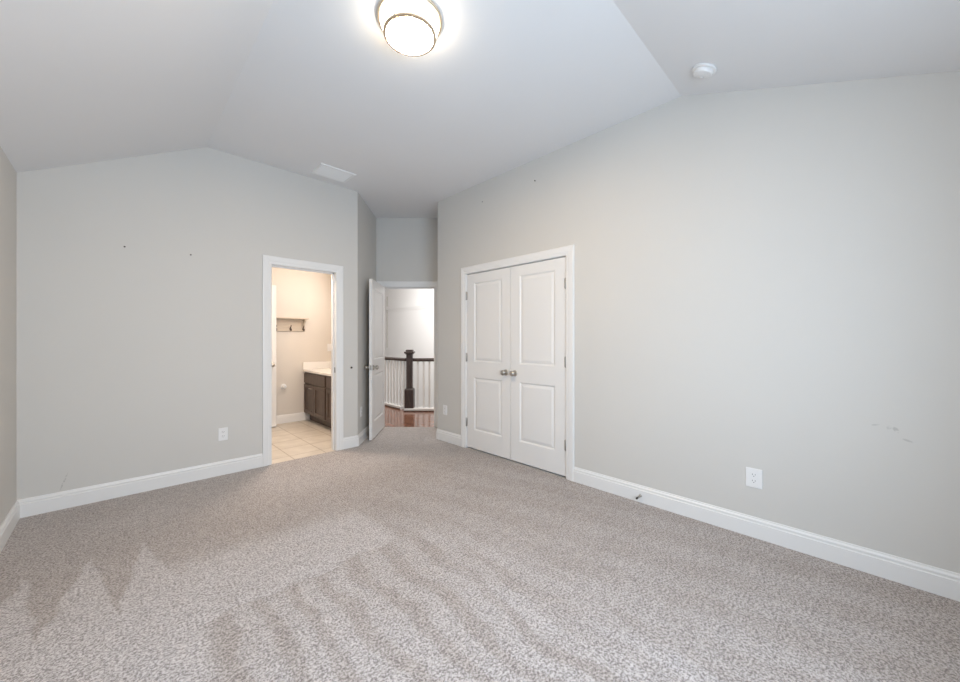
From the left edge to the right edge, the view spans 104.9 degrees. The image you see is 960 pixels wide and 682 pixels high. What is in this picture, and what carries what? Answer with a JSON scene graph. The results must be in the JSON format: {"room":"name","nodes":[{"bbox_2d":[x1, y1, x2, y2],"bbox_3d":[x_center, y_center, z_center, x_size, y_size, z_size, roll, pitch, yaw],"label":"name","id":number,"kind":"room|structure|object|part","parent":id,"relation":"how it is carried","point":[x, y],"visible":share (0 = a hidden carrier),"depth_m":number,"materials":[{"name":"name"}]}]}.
{"room":"empty bedroom","nodes":[
{"label":"empty bedroom","id":0,"kind":"room"},
{"bbox_2d":[0,146,16,524],"bbox_3d":[-1.615,0.039,0.833,0.120,2.422,4.790,0,0,-44],"label":"wall","id":1,"kind":"structure","parent":0,"point":[8,175],"depth_m":2.40,"materials":[{"name":"paint"}]},
{"bbox_2d":[0,453,262,552],"bbox_3d":[-1.032,1.186,1.418,1.531,0.128,4.770,0,0,-44],"label":"baseboard","id":2,"kind":"structure","parent":1,"relation":"attached to","point":[36,505],"depth_m":2.92,"materials":[{"name":"white wood"}]},
{"bbox_2d":[17,147,357,499],"bbox_3d":[-2.388,-0.250,3.512,2.524,3.000,0.120,0,0,-44],"label":"wall","id":3,"kind":"structure","parent":0,"point":[132,359],"depth_m":3.08,"materials":[{"name":"paint"}]},
{"bbox_2d":[218,427,227,440],"bbox_3d":[-2.385,0.873,3.426,0.074,0.118,0.008,0,0,-44],"label":"wall outlet","id":4,"kind":"object","parent":3,"relation":"attached to","point":[222,432],"visible":1,"depth_m":3.42,"materials":[{"name":"white plastic"}]},
{"bbox_2d":[262,255,342,466],"bbox_3d":[-1.899,0.203,3.977,0.820,2.094,0.140,0,0,-44],"label":"door frame","id":5,"kind":"structure","parent":3,"relation":"attached to","point":[336,271],"depth_m":3.95,"materials":[{"name":"white wood"}]},
{"bbox_2d":[272,267,330,421],"bbox_3d":[-2.975,-0.050,5.611,1.880,2.700,0.120,0,0,-44],"label":"wall","id":6,"kind":"structure","parent":0,"point":[299,294],"depth_m":5.70,"materials":[{"name":"beige paint"}]},
{"bbox_2d":[276,412,304,423],"bbox_3d":[-3.118,1.186,5.375,1.095,0.128,0.016,0,0,-44],"label":"baseboard","id":7,"kind":"structure","parent":6,"relation":"attached to","point":[287,418],"depth_m":5.60,"materials":[{"name":"wood"}]},
{"bbox_2d":[276,317,308,331],"bbox_3d":[-2.893,-0.234,5.527,0.600,0.203,0.115,0,0,-44],"label":"shelf","id":8,"kind":"object","parent":6,"relation":"attached to","point":[282,323],"visible":0.8,"depth_m":5.59,"materials":[{"name":"beige paint"}]},
{"bbox_3d":[-2.942,-0.260,5.555,0.570,0.115,0.006,0,0,-44],"label":"panel","id":9,"kind":"part","parent":8,"relation":"part of","materials":[{"name":"beige paint"}]},
{"bbox_3d":[-2.934,-0.167,5.554,0.580,0.070,0.018,0,0,-44],"label":"hook rail","id":10,"kind":"part","parent":8,"relation":"part of","materials":[{"name":"beige paint"}]},
{"bbox_2d":[358,193,375,433],"bbox_3d":[-1.517,-0.250,4.824,0.100,3.000,0.949,0,0,-3],"label":"wall","id":11,"kind":"structure","parent":0,"point":[366,218],"depth_m":4.66,"materials":[{"name":"paint"}]},
{"bbox_2d":[343,425,368,448],"bbox_3d":[-1.464,1.186,4.752,0.136,0.128,1.088,0,0,4],"label":"baseboard","id":12,"kind":"structure","parent":11,"relation":"attached to","point":[352,441],"depth_m":4.33,"materials":[{"name":"white wood"}]},
{"bbox_2d":[365,279,384,439],"bbox_3d":[-1.367,0.241,4.921,0.170,1.994,0.758,0,0,-3],"label":"door","id":13,"kind":"structure","parent":11,"relation":"in","point":[376,366],"depth_m":4.80,"materials":[{"name":"white wood"}]},
{"bbox_2d":[376,218,437,280],"bbox_3d":[-0.350,-0.350,5.360,2.540,3.200,0.120,0,0,0],"label":"wall","id":14,"kind":"structure","parent":0,"point":[406,248],"depth_m":5.30,"materials":[{"name":"paint"}]},
{"bbox_2d":[376,281,437,426],"bbox_3d":[-1.028,0.204,5.350,0.913,2.092,0.141,0,0,0],"label":"door frame","id":15,"kind":"structure","parent":14,"relation":"attached to","point":[387,284],"depth_m":5.28,"materials":[{"name":"white wood"}]},
{"bbox_2d":[385,289,433,406],"bbox_3d":[-1.106,1.050,9.204,0.100,6.000,7.500,0,0,-44],"label":"wall","id":16,"kind":"structure","parent":0,"point":[407,329],"depth_m":9.81,"materials":[{"name":"white paint"}]},
{"bbox_2d":[387,296,387,347],"bbox_3d":[-2.704,-0.525,10.754,0.015,1.490,0.050,0,0,-44],"label":"trim","id":17,"kind":"structure","parent":16,"relation":"attached to","point":[387,296],"depth_m":10.73,"materials":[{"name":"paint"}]},
{"bbox_2d":[385,301,433,311],"bbox_3d":[-1.324,-0.890,9.334,0.030,0.160,6.790,0,0,-44],"label":"trim","id":18,"kind":"structure","parent":16,"relation":"attached to","point":[430,304],"depth_m":9.86,"materials":[{"name":"white paint"}]},
{"bbox_2d":[0,406,959,681],"bbox_3d":[-1.933,1.275,5.337,5.728,0.050,11.670,0,0,-44],"label":"floor","id":19,"kind":"structure","parent":0,"point":[403,554],"depth_m":1.85,"materials":[{"name":"grey carpet"}]},
{"bbox_2d":[304,372,330,427],"bbox_3d":[-2.175,0.872,5.537,0.590,0.757,1.100,0,0,-44],"label":"bathroom vanity","id":20,"kind":"object","parent":19,"relation":"on","point":[317,387],"visible":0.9,"depth_m":5.36,"materials":[{"name":"brown wood"}]},
{"bbox_3d":[-2.586,0.900,5.595,0.024,0.444,0.403,0,0,-44],"label":"door","id":21,"kind":"part","parent":20,"relation":"part of","materials":[{"name":"brown wood"}]},
{"bbox_3d":[-2.443,0.586,5.449,0.024,0.148,0.810,0,0,-44],"label":"drawer","id":22,"kind":"part","parent":20,"relation":"part of","materials":[{"name":"brown wood"}]},
{"bbox_2d":[303,361,330,375],"bbox_3d":[-2.163,0.418,5.542,0.573,0.147,1.110,0,0,-44],"label":"countertop","id":23,"kind":"structure","parent":20,"relation":"on","point":[322,367],"depth_m":5.77,"materials":[{"name":"white stone"}]},
{"bbox_3d":[-2.300,0.900,5.303,0.024,0.444,0.401,0,0,-44],"label":"door","id":24,"kind":"part","parent":20,"relation":"part of","materials":[{"name":"brown wood"}]},
{"bbox_3d":[-2.053,0.586,5.051,0.024,0.148,0.215,0,0,-44],"label":"drawer","id":25,"kind":"part","parent":20,"relation":"part of","materials":[{"name":"brown wood"}]},
{"bbox_3d":[-2.053,0.900,5.051,0.024,0.444,0.215,0,0,-44],"label":"door","id":26,"kind":"part","parent":20,"relation":"part of","materials":[{"name":"brown wood"}]},
{"bbox_2d":[385,401,403,409],"bbox_3d":[-2.931,1.242,8.278,0.150,0.076,4.410,0,0,-44],"label":"curb","id":27,"kind":"object","parent":19,"relation":"on","point":[387,404],"visible":0.28,"depth_m":6.83,"materials":[{"name":"white wood"}]},
{"bbox_2d":[385,360,386,401],"bbox_3d":[-1.812,0.792,7.142,0.031,0.822,0.031,0,0,-44],"label":"baluster","id":28,"kind":"object","parent":27,"relation":"on","point":[385,360],"visible":0.8,"depth_m":7.13,"materials":[{"name":"white wood"}]},
{"bbox_2d":[388,360,389,402],"bbox_3d":[-1.738,0.792,7.067,0.031,0.822,0.031,0,0,-44],"label":"baluster","id":29,"kind":"object","parent":27,"relation":"on","point":[388,360],"visible":0.84,"depth_m":7.05,"materials":[{"name":"white wood"}]},
{"bbox_2d":[391,360,392,403],"bbox_3d":[-1.665,0.792,6.992,0.031,0.822,0.031,0,0,-44],"label":"baluster","id":30,"kind":"object","parent":27,"relation":"on","point":[391,360],"visible":1,"depth_m":6.98,"materials":[{"name":"white wood"}]},
{"bbox_2d":[394,360,395,403],"bbox_3d":[-1.591,0.792,6.917,0.031,0.822,0.031,0,0,-44],"label":"baluster","id":31,"kind":"object","parent":27,"relation":"on","point":[394,360],"visible":0.92,"depth_m":6.90,"materials":[{"name":"white wood"}]},
{"bbox_2d":[397,361,398,404],"bbox_3d":[-1.518,0.792,6.841,0.031,0.822,0.031,0,0,-44],"label":"baluster","id":32,"kind":"object","parent":27,"relation":"on","point":[397,361],"visible":0.82,"depth_m":6.83,"materials":[{"name":"white wood"}]},
{"bbox_2d":[400,361,401,405],"bbox_3d":[-1.444,0.792,6.766,0.031,0.822,0.031,0,0,-44],"label":"baluster","id":33,"kind":"object","parent":27,"relation":"on","point":[400,361],"visible":0.82,"depth_m":6.75,"materials":[{"name":"white wood"}]},
{"bbox_2d":[403,361,405,405],"bbox_3d":[-1.371,0.792,6.691,0.031,0.822,0.031,0,0,-44],"label":"baluster","id":34,"kind":"object","parent":27,"relation":"on","point":[404,362],"visible":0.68,"depth_m":6.68,"materials":[{"name":"white wood"}]},
{"bbox_2d":[404,407,433,411],"bbox_3d":[-0.487,1.242,6.565,1.710,0.076,0.180,0,0,0],"label":"curb","id":35,"kind":"object","parent":19,"relation":"on","point":[415,409],"visible":0.33,"depth_m":6.49,"materials":[{"name":"white wood"}]},
{"bbox_2d":[404,350,414,407],"bbox_3d":[-1.252,0.688,6.570,0.170,1.032,0.170,0,0,0],"label":"newel post","id":36,"kind":"object","parent":35,"relation":"on","point":[409,392],"visible":1,"depth_m":6.52,"materials":[{"name":"brown wood"}]},
{"bbox_2d":[385,357,405,360],"bbox_3d":[-2.898,0.351,8.251,0.068,0.057,4.495,0,0,-44],"label":"handrail","id":37,"kind":"object","parent":36,"relation":"attached to","point":[386,358],"visible":0.15,"depth_m":6.84,"materials":[{"name":"brown wood"}]},
{"bbox_2d":[412,358,433,360],"bbox_3d":[-0.414,0.351,6.570,1.564,0.057,0.068,0,0,0],"label":"handrail","id":38,"kind":"object","parent":36,"relation":"attached to","point":[414,359],"visible":0.35,"depth_m":6.54,"materials":[{"name":"brown wood"}]},
{"bbox_2d":[417,361,418,407],"bbox_3d":[-1.107,0.792,6.570,0.031,0.822,0.031,0,0,0],"label":"baluster","id":39,"kind":"object","parent":35,"relation":"on","point":[417,361],"visible":1,"depth_m":6.56,"materials":[{"name":"white wood"}]},
{"bbox_3d":[-0.487,1.247,6.480,1.710,0.018,0.010,0,0,0],"label":"shoe moulding","id":40,"kind":"part","parent":35,"relation":"part of","materials":[{"name":"white paint"}]},
{"bbox_2d":[423,361,424,407],"bbox_3d":[-1.004,0.792,6.570,0.031,0.822,0.031,0,0,0],"label":"baluster","id":41,"kind":"object","parent":35,"relation":"on","point":[423,361],"visible":1,"depth_m":6.56,"materials":[{"name":"white wood"}]},
{"bbox_2d":[428,361,429,407],"bbox_3d":[-0.901,0.792,6.570,0.031,0.822,0.031,0,0,0],"label":"baluster","id":42,"kind":"object","parent":35,"relation":"on","point":[428,361],"visible":1,"depth_m":6.55,"materials":[{"name":"white wood"}]},
{"bbox_2d":[0,0,959,217],"bbox_3d":[-0.446,-1.521,2.474,3.848,0.698,5.499,0,0,-44],"label":"ceiling","id":43,"kind":"structure","parent":0,"point":[295,86],"depth_m":2.21,"materials":[{"name":"paint"}]},
{"bbox_2d":[310,163,355,182],"bbox_3d":[-1.538,-1.745,3.875,0.370,0.010,0.284,0,0,-44],"label":"ceiling vent","id":44,"kind":"object","parent":43,"relation":"in","point":[323,170],"visible":1,"depth_m":3.86,"materials":[{"name":"white metal"}]},
{"bbox_2d":[376,0,441,56],"bbox_3d":[-0.382,-1.697,2.012,0.352,0.106,0.352,0,0,-44],"label":"ceiling lamp","id":45,"kind":"object","parent":43,"relation":"attached to","point":[412,28],"visible":1,"depth_m":1.95,"materials":[{"name":"white glass"}]},
{"bbox_3d":[-0.382,-1.692,2.012,0.316,0.069,0.316,0,0,-44],"label":"lamp shade","id":46,"kind":"part","parent":45,"relation":"part of","materials":[{"name":"white glass"}]},
{"bbox_2d":[691,63,716,78],"bbox_3d":[1.378,-1.653,2.271,0.140,0.074,0.135,0,0,-27],"label":"smoke detector","id":47,"kind":"object","parent":43,"relation":"attached to","point":[702,70],"visible":1,"depth_m":2.24,"materials":[{"name":"white plastic"}]},
{"bbox_2d":[438,71,959,573],"bbox_3d":[1.270,-0.225,3.373,0.765,3.050,4.382,0,0,-44],"label":"wall","id":48,"kind":"structure","parent":0,"point":[767,280],"depth_m":2.30,"materials":[{"name":"paint"}]},
{"bbox_2d":[443,405,446,414],"bbox_3d":[-0.432,0.865,4.559,0.008,0.118,0.074,0,0,-44],"label":"wall outlet","id":49,"kind":"object","parent":48,"relation":"attached to","point":[444,406],"visible":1,"depth_m":4.55,"materials":[{"name":"white plastic"}]},
{"bbox_2d":[466,267,510,458],"bbox_3d":[0.066,0.241,4.038,0.102,1.986,0.671,0,0,-44],"label":"door","id":50,"kind":"structure","parent":48,"relation":"in","point":[488,294],"depth_m":4.02,"materials":[{"name":"white wood"}]},
{"bbox_3d":[0.246,0.339,3.829,0.068,0.064,0.064,0,0,-44],"label":"knob","id":51,"kind":"part","parent":50,"relation":"part of","materials":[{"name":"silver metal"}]},
{"bbox_2d":[461,244,573,480],"bbox_3d":[0.347,0.203,3.841,0.140,2.094,1.501,0,0,-44],"label":"door frame","id":52,"kind":"structure","parent":48,"relation":"attached to","point":[566,251],"depth_m":3.36,"materials":[{"name":"white wood"}]},
{"bbox_2d":[509,257,565,475],"bbox_3d":[0.538,0.241,3.556,0.102,1.986,0.671,0,0,-44],"label":"door","id":53,"kind":"structure","parent":48,"relation":"in","point":[537,373],"depth_m":3.55,"materials":[{"name":"white wood"}]},
{"bbox_3d":[0.333,0.339,3.741,0.068,0.064,0.064,0,0,-44],"label":"knob","id":54,"kind":"part","parent":53,"relation":"part of","materials":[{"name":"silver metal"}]},
{"bbox_2d":[746,467,761,488],"bbox_3d":[1.739,0.876,2.342,0.008,0.122,0.086,0,0,-44],"label":"wall outlet","id":55,"kind":"object","parent":48,"relation":"attached to","point":[753,476],"visible":1,"depth_m":2.34,"materials":[{"name":"white plastic"}]},
{"bbox_2d":[573,467,959,601],"bbox_3d":[1.669,1.186,2.408,0.016,0.128,2.405,0,0,-44],"label":"baseboard","id":56,"kind":"structure","parent":48,"relation":"attached to","point":[938,581],"depth_m":2.19,"materials":[{"name":"white wood"}]},
{"bbox_3d":[-0.473,-0.250,4.984,0.528,3.000,0.517,0,0,-44],"label":"wall","id":57,"kind":"structure","parent":0,"visible":0},
{"bbox_2d":[436,428,460,445],"bbox_3d":[-0.472,1.186,4.779,0.224,0.128,1.012,0,0,-18],"label":"baseboard","id":58,"kind":"structure","parent":57,"relation":"attached to","point":[442,435],"depth_m":4.49,"materials":[{"name":"white wood"}]},
{"bbox_3d":[-2.935,-0.050,4.313,0.120,2.700,1.790,0,0,-44],"label":"wall","id":59,"kind":"structure","parent":0,"visible":0},
{"bbox_2d":[272,285,275,426],"bbox_3d":[-3.130,0.228,5.058,0.625,2.020,0.102,0,0,-44],"label":"door","id":60,"kind":"structure","parent":59,"relation":"in","point":[273,286],"depth_m":5.26,"materials":[{"name":"white wood"}]}
]}

